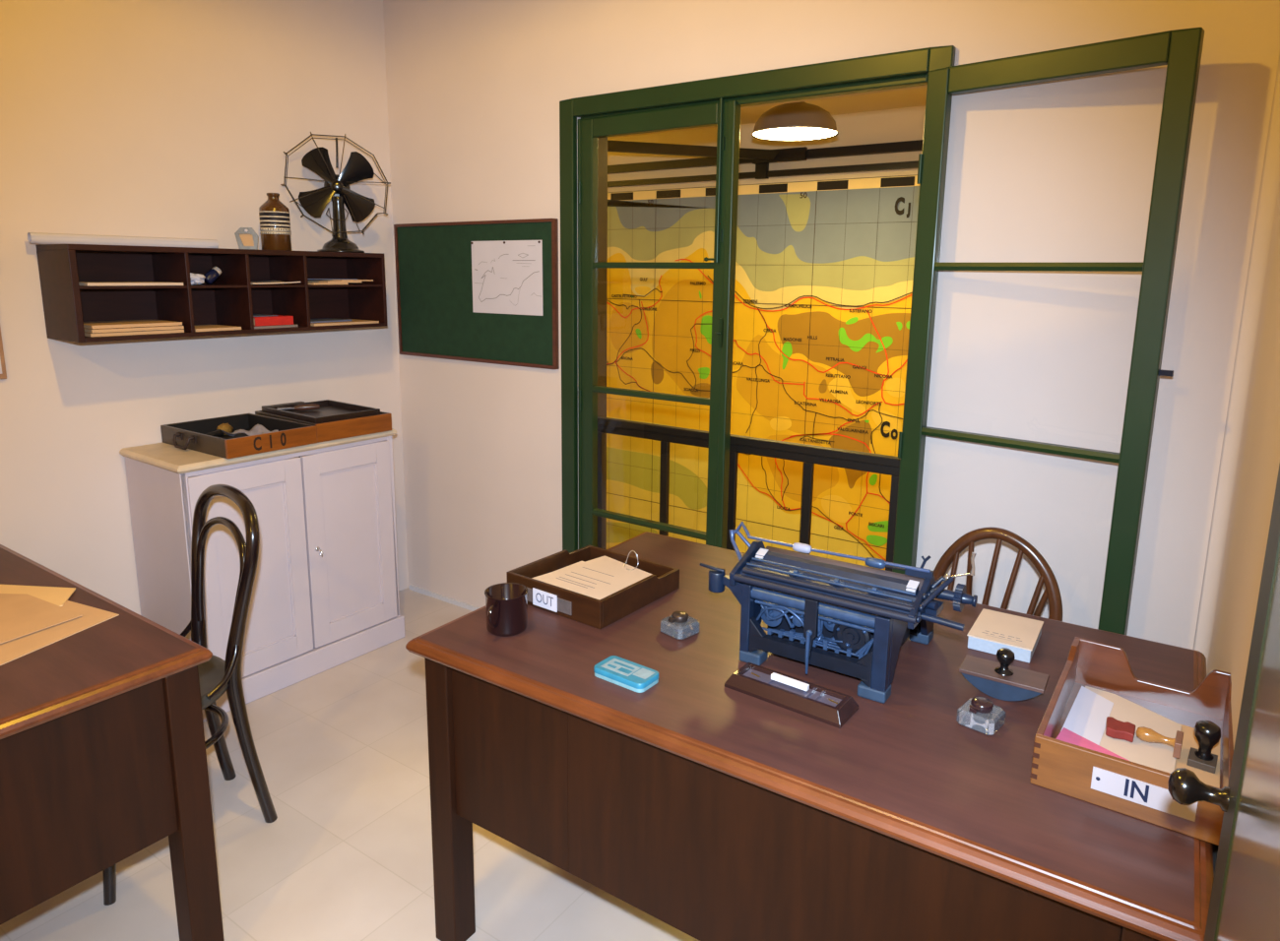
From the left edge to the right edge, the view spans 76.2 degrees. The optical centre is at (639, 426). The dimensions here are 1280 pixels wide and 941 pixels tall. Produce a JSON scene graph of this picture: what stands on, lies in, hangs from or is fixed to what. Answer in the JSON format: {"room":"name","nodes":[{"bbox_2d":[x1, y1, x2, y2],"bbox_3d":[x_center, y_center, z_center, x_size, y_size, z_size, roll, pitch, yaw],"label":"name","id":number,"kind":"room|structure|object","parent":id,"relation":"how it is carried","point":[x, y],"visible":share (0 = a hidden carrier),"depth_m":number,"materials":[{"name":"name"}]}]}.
{"room":"vintage office","nodes":[
{"label":"vintage office","id":0,"kind":"room"},
{"bbox_2d":[0,0,408,615],"bbox_3d":[-2.452,-0.353,2.147,0.150,2.950,4.450,8,13,35],"label":"wall","id":1,"kind":"structure","parent":0,"point":[145,118],"depth_m":2.94,"materials":[{"name":"beige paint"}]},
{"bbox_2d":[0,327,6,379],"bbox_3d":[-2.100,-0.331,2.484,0.028,0.400,0.256,8,13,36],"label":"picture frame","id":2,"kind":"object","parent":1,"relation":"attached to","point":[3,374],"visible":1,"depth_m":2.60,"materials":[{"name":"brown wood"}]},
{"bbox_2d":[35,244,387,342],"bbox_3d":[-1.516,-0.507,3.059,0.258,0.303,1.155,8,13,35],"label":"shelf","id":3,"kind":"object","parent":1,"relation":"attached to","point":[231,299],"visible":0.89,"depth_m":2.95,"materials":[{"name":"brown wood"}]},
{"bbox_2d":[27,232,218,248],"bbox_3d":[-1.762,-0.639,2.827,0.046,0.037,0.592,8,13,35],"label":"chart","id":4,"kind":"object","parent":3,"relation":"on","point":[32,237],"visible":0.91,"depth_m":2.78,"materials":[{"name":"white paper"}]},
{"bbox_2d":[78,281,183,285],"bbox_3d":[-1.740,-0.479,2.740,0.240,0.009,0.290,8,13,35],"label":"loose papers","id":5,"kind":"object","parent":3,"relation":"on","point":[80,283],"visible":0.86,"depth_m":2.69,"materials":[{"name":"beige paper"}]},
{"bbox_2d":[84,328,184,336],"bbox_3d":[-1.752,-0.323,2.777,0.225,0.010,0.285,8,13,36],"label":"folder","id":6,"kind":"object","parent":3,"relation":"on","point":[176,330],"visible":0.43,"depth_m":2.70,"materials":[{"name":"paper"}]},
{"bbox_2d":[83,325,184,332],"bbox_3d":[-1.749,-0.335,2.773,0.225,0.010,0.281,8,13,35],"label":"folder","id":7,"kind":"object","parent":6,"relation":"on","point":[111,330],"visible":0.45,"depth_m":2.69,"materials":[{"name":"paper"}]},
{"bbox_2d":[83,320,182,328],"bbox_3d":[-1.753,-0.347,2.773,0.225,0.010,0.277,8,13,35],"label":"folder","id":8,"kind":"object","parent":7,"relation":"on","point":[128,323],"visible":0.84,"depth_m":2.73,"materials":[{"name":"paper"}]},
{"bbox_2d":[190,272,205,284],"bbox_3d":[-1.581,-0.524,2.903,0.062,0.041,0.069,8,13,34],"label":"crumpled paper","id":9,"kind":"object","parent":3,"relation":"on","point":[196,279],"visible":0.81,"depth_m":2.89,"materials":[{"name":"white paper"}]},
{"bbox_2d":[203,266,221,284],"bbox_3d":[-1.549,-0.546,2.958,0.038,0.064,0.068,8,13,35],"label":"jar","id":10,"kind":"object","parent":3,"relation":"on","point":[212,275],"visible":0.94,"depth_m":2.95,"materials":[{"name":"blue glass"}]},
{"bbox_2d":[194,324,241,331],"bbox_3d":[-1.592,-0.358,2.979,0.210,0.010,0.165,8,13,33],"label":"folder","id":11,"kind":"object","parent":3,"relation":"on","point":[198,328],"visible":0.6,"depth_m":2.95,"materials":[{"name":"paper"}]},
{"bbox_2d":[234,227,258,250],"bbox_3d":[-1.472,-0.702,3.058,0.080,0.082,0.034,-3,11,-20],"label":"frame","id":12,"kind":"object","parent":3,"relation":"on","point":[246,237],"visible":0.85,"depth_m":3.05,"materials":[{"name":"grey metal"}]},
{"bbox_2d":[258,192,291,251],"bbox_3d":[-1.407,-0.787,3.149,0.108,0.216,0.108,8,13,34],"label":"bottle","id":13,"kind":"object","parent":3,"relation":"on","point":[275,224],"visible":0.94,"depth_m":3.11,"materials":[{"name":"brown"}]},
{"bbox_2d":[251,280,300,284],"bbox_3d":[-1.448,-0.550,3.124,0.220,0.014,0.190,8,13,35],"label":"loose papers","id":14,"kind":"object","parent":3,"relation":"on","point":[264,282],"visible":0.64,"depth_m":3.12,"materials":[{"name":"white paper"}]},
{"bbox_2d":[254,324,297,328],"bbox_3d":[-1.464,-0.389,3.151,0.220,0.009,0.175,8,13,35],"label":"folder","id":15,"kind":"object","parent":3,"relation":"on","point":[278,326],"visible":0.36,"depth_m":3.09,"materials":[{"name":"grey paper"}]},
{"bbox_2d":[253,314,293,326],"bbox_3d":[-1.464,-0.409,3.143,0.200,0.033,0.156,8,13,34],"label":"book","id":16,"kind":"object","parent":15,"relation":"on","point":[280,319],"visible":0.68,"depth_m":3.09,"materials":[{"name":"red fabric"}]},
{"bbox_2d":[253,314,277,317],"bbox_3d":[-1.489,-0.426,3.135,0.170,0.002,0.110,8,13,35],"label":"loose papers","id":17,"kind":"object","parent":16,"relation":"on","point":[254,315],"visible":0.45,"depth_m":3.12,"materials":[{"name":"grey paper"}]},
{"bbox_2d":[308,282,348,284],"bbox_3d":[-1.319,-0.578,3.303,0.220,0.007,0.160,7,13,33],"label":"folder","id":18,"kind":"object","parent":3,"relation":"on","point":[308,283],"visible":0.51,"depth_m":3.23,"materials":[{"name":"paper"}]},
{"bbox_2d":[308,280,361,282],"bbox_3d":[-1.273,-0.596,3.366,0.210,0.006,0.150,9,14,38],"label":"folder","id":19,"kind":"object","parent":18,"relation":"on","point":[308,281],"visible":0.78,"depth_m":3.30,"materials":[{"name":"paper"}]},
{"bbox_2d":[311,279,373,281],"bbox_3d":[-1.243,-0.610,3.409,0.210,0.005,0.150,8,13,34],"label":"folder","id":20,"kind":"object","parent":19,"relation":"on","point":[311,280],"visible":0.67,"depth_m":3.34,"materials":[{"name":"paper"}]},
{"bbox_2d":[307,278,357,279],"bbox_3d":[-1.312,-0.606,3.362,0.150,0.003,0.240,8,13,35],"label":"loose papers","id":21,"kind":"object","parent":20,"relation":"on","point":[307,279],"visible":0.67,"depth_m":3.32,"materials":[{"name":"paper"}]},
{"bbox_2d":[280,131,390,253],"bbox_3d":[-1.242,-0.953,3.355,0.421,0.470,0.214,-3,11,-20],"label":"desk fan","id":22,"kind":"object","parent":3,"relation":"on","point":[336,189],"visible":0.97,"depth_m":3.34,"materials":[{"name":"black metal"}]},
{"bbox_2d":[310,319,379,326],"bbox_3d":[-1.279,-0.431,3.388,0.220,0.009,0.300,8,13,35],"label":"folder","id":23,"kind":"object","parent":3,"relation":"on","point":[353,321],"visible":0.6,"depth_m":3.33,"materials":[{"name":"paper"}]},
{"bbox_2d":[310,318,351,322],"bbox_3d":[-1.324,-0.436,3.370,0.160,0.006,0.200,7,12,32],"label":"loose papers","id":24,"kind":"object","parent":23,"relation":"on","point":[323,320],"visible":0.7,"depth_m":3.35,"materials":[{"name":"grey paper"}]},
{"bbox_2d":[0,587,699,940],"bbox_3d":[-0.786,1.365,1.357,4.450,0.100,4.480,8,13,34],"label":"floor","id":25,"kind":"structure","parent":0,"point":[342,750],"depth_m":2.20,"materials":[{"name":"tile"}]},
{"bbox_2d":[0,544,224,940],"bbox_3d":[-1.667,0.822,1.869,1.322,0.760,0.755,8,13,34],"label":"desk","id":26,"kind":"object","parent":25,"relation":"on","point":[103,755],"visible":1,"depth_m":1.64,"materials":[{"name":"brown wood"}]},
{"bbox_2d":[0,600,119,665],"bbox_3d":[-1.466,0.447,1.808,0.513,0.002,0.386,1,11,3],"label":"folder","id":27,"kind":"object","parent":26,"relation":"on","point":[12,650],"visible":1,"depth_m":1.79,"materials":[{"name":"beige paper"}]},
{"bbox_2d":[0,584,75,606],"bbox_3d":[-1.582,0.418,1.940,0.418,0.003,0.299,5,11,21],"label":"folder","id":28,"kind":"object","parent":27,"relation":"on","point":[56,596],"visible":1,"depth_m":2.00,"materials":[{"name":"beige paper"}]},
{"bbox_2d":[0,593,82,643],"bbox_3d":[-1.520,0.431,1.863,0.487,0.002,0.249,2,11,6],"label":"folder","id":29,"kind":"object","parent":28,"relation":"on","point":[21,614],"visible":1,"depth_m":1.86,"materials":[{"name":"beige paper"}]},
{"bbox_2d":[102,484,277,905],"bbox_3d":[-1.293,0.666,2.201,0.408,0.958,0.474,10,14,41],"label":"bentwood chair","id":30,"kind":"object","parent":25,"relation":"on","point":[217,675],"visible":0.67,"depth_m":2.25,"materials":[{"name":"brown wood"}]},
{"bbox_2d":[119,428,405,721],"bbox_3d":[-1.425,0.495,3.211,0.464,0.913,0.866,8,13,35],"label":"base cabinet","id":31,"kind":"object","parent":25,"relation":"on","point":[325,595],"visible":0.77,"depth_m":3.02,"materials":[{"name":"white paint"}]},
{"bbox_2d":[160,413,317,458],"bbox_3d":[-1.497,0.032,3.022,0.453,0.066,0.373,8,13,34],"label":"wooden tray","id":32,"kind":"object","parent":31,"relation":"on","point":[191,435],"visible":1,"depth_m":2.96,"materials":[{"name":"black wood"}]},
{"bbox_2d":[205,422,233,437],"bbox_3d":[-1.602,0.019,3.100,0.052,0.046,0.150,2,11,10],"label":"brush","id":33,"kind":"object","parent":32,"relation":"in","point":[226,427],"visible":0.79,"depth_m":3.11,"materials":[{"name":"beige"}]},
{"bbox_2d":[221,424,278,436],"bbox_3d":[-1.460,0.017,3.067,0.190,0.050,0.097,3,11,14],"label":"rag","id":34,"kind":"object","parent":32,"relation":"in","point":[258,428],"visible":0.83,"depth_m":3.05,"materials":[{"name":"grey fabric"}]},
{"bbox_2d":[255,399,391,443],"bbox_3d":[-1.285,-0.032,3.312,0.455,0.088,0.330,9,13,37],"label":"wooden tray","id":35,"kind":"object","parent":31,"relation":"on","point":[334,419],"visible":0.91,"depth_m":3.23,"materials":[{"name":"black wood"}]},
{"bbox_2d":[277,403,319,410],"bbox_3d":[-1.401,-0.077,3.350,0.160,0.027,0.026,-4,12,-23],"label":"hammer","id":36,"kind":"object","parent":35,"relation":"on","point":[307,407],"visible":0.93,"depth_m":3.35,"materials":[{"name":"grey metal"}]},
{"bbox_2d":[405,531,1213,940],"bbox_3d":[0.354,0.848,1.849,1.462,0.760,0.962,8,13,33],"label":"desk","id":37,"kind":"object","parent":25,"relation":"on","point":[710,809],"visible":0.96,"depth_m":1.47,"materials":[{"name":"brown wood"}]},
{"bbox_2d":[484,582,527,637],"bbox_3d":[-0.297,0.412,1.823,0.097,0.091,0.109,-3,11,-17],"label":"mug","id":38,"kind":"object","parent":37,"relation":"on","point":[506,604],"visible":1,"depth_m":1.79,"materials":[{"name":"black ceramic"}]},
{"bbox_2d":[506,545,679,629],"bbox_3d":[-0.115,0.386,2.043,0.300,0.066,0.319,8,13,36],"label":"tray","id":39,"kind":"object","parent":37,"relation":"on","point":[588,610],"visible":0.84,"depth_m":1.96,"materials":[{"name":"brown wood"}]},
{"bbox_2d":[556,561,584,571],"bbox_3d":[-0.134,0.400,2.014,0.236,0.036,0.219,8,13,34],"label":"papers","id":40,"kind":"object","parent":39,"relation":"in","point":[580,561],"visible":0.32,"depth_m":2.13,"materials":[{"name":"grey paper"}]},
{"bbox_2d":[531,556,652,599],"bbox_3d":[-0.113,0.380,2.018,0.273,0.001,0.226,-10,15,-44],"label":"sheet","id":41,"kind":"object","parent":40,"relation":"on","point":[599,578],"visible":0.85,"depth_m":2.03,"materials":[{"name":"beige paper"}]},
{"bbox_2d":[623,550,638,570],"bbox_3d":[-0.025,0.343,2.092,0.038,0.046,0.026,8,13,34],"label":"wire loop","id":42,"kind":"object","parent":41,"relation":"on","point":[631,550],"visible":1,"depth_m":2.09,"materials":[{"name":"silver metal"}]},
{"bbox_2d":[593,655,658,693],"bbox_3d":[-0.027,0.490,1.619,0.124,0.019,0.068,8,13,36],"label":"tin","id":43,"kind":"object","parent":37,"relation":"on","point":[625,673],"visible":1,"depth_m":1.60,"materials":[{"name":"blue metal"}]},
{"bbox_2d":[600,658,655,679],"bbox_3d":[-0.024,0.481,1.617,0.102,0.001,0.046,8,13,36],"label":"print","id":44,"kind":"object","parent":43,"relation":"on","point":[610,669],"depth_m":1.61,"materials":[{"name":"white paint"}]},
{"bbox_2d":[660,611,699,639],"bbox_3d":[0.090,0.439,1.827,0.068,0.046,0.068,-9,14,-42],"label":"inkwell","id":45,"kind":"object","parent":37,"relation":"on","point":[679,626],"visible":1,"depth_m":1.81,"materials":[{"name":"clear glass"}]},
{"bbox_2d":[724,662,858,728],"bbox_3d":[0.285,0.503,1.550,0.240,0.027,0.084,9,13,37],"label":"tray","id":46,"kind":"object","parent":37,"relation":"on","point":[833,708],"visible":0.94,"depth_m":1.52,"materials":[{"name":"brown wood"}]},
{"bbox_2d":[770,672,809,691],"bbox_3d":[0.284,0.485,1.550,0.076,0.011,0.011,9,13,37],"label":"stick","id":47,"kind":"object","parent":46,"relation":"on","point":[798,684],"visible":1,"depth_m":1.54,"materials":[{"name":"white"}]},
{"bbox_2d":[700,521,977,703],"bbox_3d":[0.440,0.336,1.719,0.529,0.297,0.373,8,13,33],"label":"typewriter","id":48,"kind":"object","parent":37,"relation":"on","point":[855,620],"visible":1,"depth_m":1.59,"materials":[{"name":"blue metal"}]},
{"bbox_2d":[956,697,1005,735],"bbox_3d":[0.613,0.512,1.466,0.066,0.046,0.066,11,15,43],"label":"inkwell","id":49,"kind":"object","parent":37,"relation":"on","point":[979,714],"visible":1,"depth_m":1.45,"materials":[{"name":"clear glass"}]},
{"bbox_2d":[959,647,1049,701],"bbox_3d":[0.701,0.471,1.573,0.150,0.089,0.072,7,13,32],"label":"rocker blotter","id":50,"kind":"object","parent":37,"relation":"on","point":[1000,680],"visible":1,"depth_m":1.56,"materials":[{"name":"brown wood"}]},
{"bbox_2d":[966,608,1043,662],"bbox_3d":[0.807,0.460,1.801,0.128,0.031,0.171,8,13,33],"label":"notepad","id":51,"kind":"object","parent":37,"relation":"on","point":[992,631],"visible":0.99,"depth_m":1.77,"materials":[{"name":"beige paper"}]},
{"bbox_2d":[1029,637,1233,845],"bbox_3d":[0.842,0.505,1.377,0.258,0.098,0.408,8,13,35],"label":"tray","id":52,"kind":"object","parent":37,"relation":"on","point":[1121,786],"visible":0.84,"depth_m":1.28,"materials":[{"name":"brown wood"}]},
{"bbox_2d":[1174,723,1220,788],"bbox_3d":[0.862,0.553,1.339,0.148,0.003,0.322,8,13,34],"label":"loose paper","id":53,"kind":"object","parent":52,"relation":"in","point":[1189,740],"visible":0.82,"depth_m":1.35,"materials":[{"name":"beige paper"}]},
{"bbox_2d":[1085,686,1181,773],"bbox_3d":[0.818,0.538,1.394,0.171,0.004,0.361,8,13,34],"label":"loose paper","id":54,"kind":"object","parent":53,"relation":"on","point":[1155,755],"visible":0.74,"depth_m":1.40,"materials":[{"name":"beige paper"}]},
{"bbox_2d":[1060,686,1113,745],"bbox_3d":[0.781,0.527,1.434,0.061,0.001,0.318,9,13,36],"label":"loose paper","id":55,"kind":"object","parent":54,"relation":"on","point":[1087,717],"visible":0.59,"depth_m":1.47,"materials":[{"name":"grey paper"}]},
{"bbox_2d":[1055,727,1128,761],"bbox_3d":[0.755,0.539,1.364,0.068,0.001,0.116,-9,14,-42],"label":"paper slip","id":56,"kind":"object","parent":55,"relation":"on","point":[1066,736],"visible":0.36,"depth_m":1.38,"materials":[{"name":"pink paper"}]},
{"bbox_2d":[1105,716,1135,742],"bbox_3d":[0.828,0.523,1.408,0.044,0.016,0.047,7,13,32],"label":"block","id":57,"kind":"object","parent":54,"relation":"on","point":[1115,729],"visible":1,"depth_m":1.40,"materials":[{"name":"red rubber"}]},
{"bbox_2d":[1136,726,1183,759],"bbox_3d":[0.871,0.525,1.371,0.066,0.026,0.048,8,13,36],"label":"stamp","id":58,"kind":"object","parent":54,"relation":"on","point":[1144,734],"visible":1,"depth_m":1.37,"materials":[{"name":"orange wood"}]},
{"bbox_2d":[1186,720,1221,773],"bbox_3d":[0.919,0.516,1.329,0.038,0.072,0.044,9,13,38],"label":"stamp","id":59,"kind":"object","parent":53,"relation":"on","point":[1207,734],"visible":1,"depth_m":1.32,"materials":[{"name":"brown wood"}]},
{"bbox_2d":[933,526,1062,621],"bbox_3d":[0.790,0.740,2.070,0.410,0.907,0.451,8,13,34],"label":"chair","id":60,"kind":"object","parent":25,"relation":"on","point":[1052,593],"visible":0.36,"depth_m":2.12,"materials":[{"name":"brown wood"}]},
{"bbox_2d":[607,105,925,192],"bbox_3d":[0.638,-0.120,5.787,7.200,3.820,0.100,8,13,34],"label":"wall","id":61,"kind":"structure","parent":0,"point":[904,124],"depth_m":5.15,"materials":[{"name":"beige paint"}]},
{"bbox_2d":[606,174,919,570],"bbox_3d":[0.706,0.044,5.696,3.752,3.337,0.016,8,13,34],"label":"map","id":62,"kind":"object","parent":61,"relation":"attached to","point":[824,269],"visible":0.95,"depth_m":5.46},
{"bbox_2d":[607,87,926,138],"bbox_3d":[-0.001,-1.868,4.491,7.400,0.080,2.420,8,13,34],"label":"ceiling","id":63,"kind":"structure","parent":0,"point":[911,97],"depth_m":4.69,"materials":[{"name":"beige paint"}]},
{"bbox_2d":[607,139,923,187],"bbox_3d":[0.236,-1.727,4.949,7.090,0.360,1.150,8,13,34],"label":"ceiling beams","id":64,"kind":"structure","parent":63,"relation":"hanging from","point":[761,159],"depth_m":5.04,"materials":[{"name":"black paint"}]},
{"bbox_2d":[751,101,838,141],"bbox_3d":[0.766,-1.583,4.013,0.424,0.288,0.424,8,13,34],"label":"pendant lamp","id":65,"kind":"object","parent":63,"relation":"hanging from","point":[801,121],"visible":0.78,"depth_m":3.90,"materials":[{"name":"brown metal"}]},
{"bbox_2d":[753,127,836,140],"bbox_3d":[0.765,-1.447,4.038,0.406,0.002,0.406,8,13,34],"label":"diffuser","id":66,"kind":"object","parent":65,"relation":"attached to","point":[761,133],"depth_m":4.03,"materials":[{"name":"white glass"}]},
{"bbox_2d":[383,0,1279,649],"bbox_3d":[0.108,-0.494,3.052,3.500,2.950,0.180,8,13,34],"label":"wall","id":67,"kind":"structure","parent":0,"point":[1060,170],"depth_m":2.34,"materials":[{"name":"beige paint"}]},
{"bbox_2d":[409,584,480,611],"bbox_3d":[-0.727,0.853,3.764,1.000,0.022,0.012,8,13,34],"label":"baseboard","id":68,"kind":"structure","parent":67,"relation":"attached to","point":[413,588],"depth_m":3.90,"materials":[{"name":"white wood"}]},
{"bbox_2d":[393,218,559,369],"bbox_3d":[-0.721,-0.573,3.497,0.955,0.590,0.021,8,13,34],"label":"notice board","id":69,"kind":"object","parent":67,"relation":"attached to","point":[436,317],"visible":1,"depth_m":3.52,"materials":[{"name":"green fabric"}]},
{"bbox_2d":[471,240,542,316],"bbox_3d":[-0.551,-0.613,3.364,0.396,0.298,0.001,8,13,34],"label":"map","id":70,"kind":"object","parent":69,"relation":"attached to","point":[507,278],"visible":1,"depth_m":3.36,"materials":[{"name":"white paper"}]},
{"bbox_2d":[597,136,607,549],"bbox_3d":[0.353,-0.068,2.983,1.307,2.104,0.134,8,13,34],"label":"trim","id":71,"kind":"structure","parent":67,"relation":"attached to","point":[602,142],"depth_m":3.29,"materials":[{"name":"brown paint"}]},
{"bbox_2d":[577,97,740,549],"bbox_3d":[0.037,-0.098,3.063,0.670,2.113,0.062,8,13,34],"label":"door","id":72,"kind":"structure","parent":67,"relation":"in","point":[724,114],"depth_m":2.94,"materials":[{"name":"green paint"}]},
{"bbox_2d":[597,416,899,572],"bbox_3d":[0.351,0.500,3.099,1.300,0.945,0.035,8,13,34],"label":"balcony railing","id":73,"kind":"object","parent":67,"relation":"attached to","point":[809,455],"visible":0.36,"depth_m":2.99,"materials":[{"name":"black paint"}]},
{"bbox_2d":[559,45,956,572],"bbox_3d":[0.291,-0.074,2.897,1.431,2.187,0.073,8,13,34],"label":"trim","id":74,"kind":"structure","parent":67,"relation":"attached to","point":[851,76],"depth_m":2.90,"materials":[{"name":"green paint"}]},
{"bbox_2d":[893,27,1204,635],"bbox_3d":[1.040,0.078,2.250,0.674,2.088,0.046,10,14,42],"label":"door","id":75,"kind":"structure","parent":67,"relation":"in","point":[1181,50],"depth_m":2.08,"materials":[{"name":"green paint"}]},
{"bbox_2d":[1192,53,1279,878],"bbox_3d":[0.629,0.049,0.185,0.715,2.950,4.380,8,13,34],"label":"wall","id":76,"kind":"structure","parent":0,"point":[1249,461],"depth_m":1.83,"materials":[{"name":"beige paint"}]},
{"bbox_2d":[1167,463,1279,940],"bbox_3d":[0.337,0.416,0.490,0.064,2.090,0.864,8,13,34],"label":"door","id":77,"kind":"structure","parent":76,"relation":"in","point":[1245,899],"depth_m":0.68,"materials":[{"name":"green wood"}]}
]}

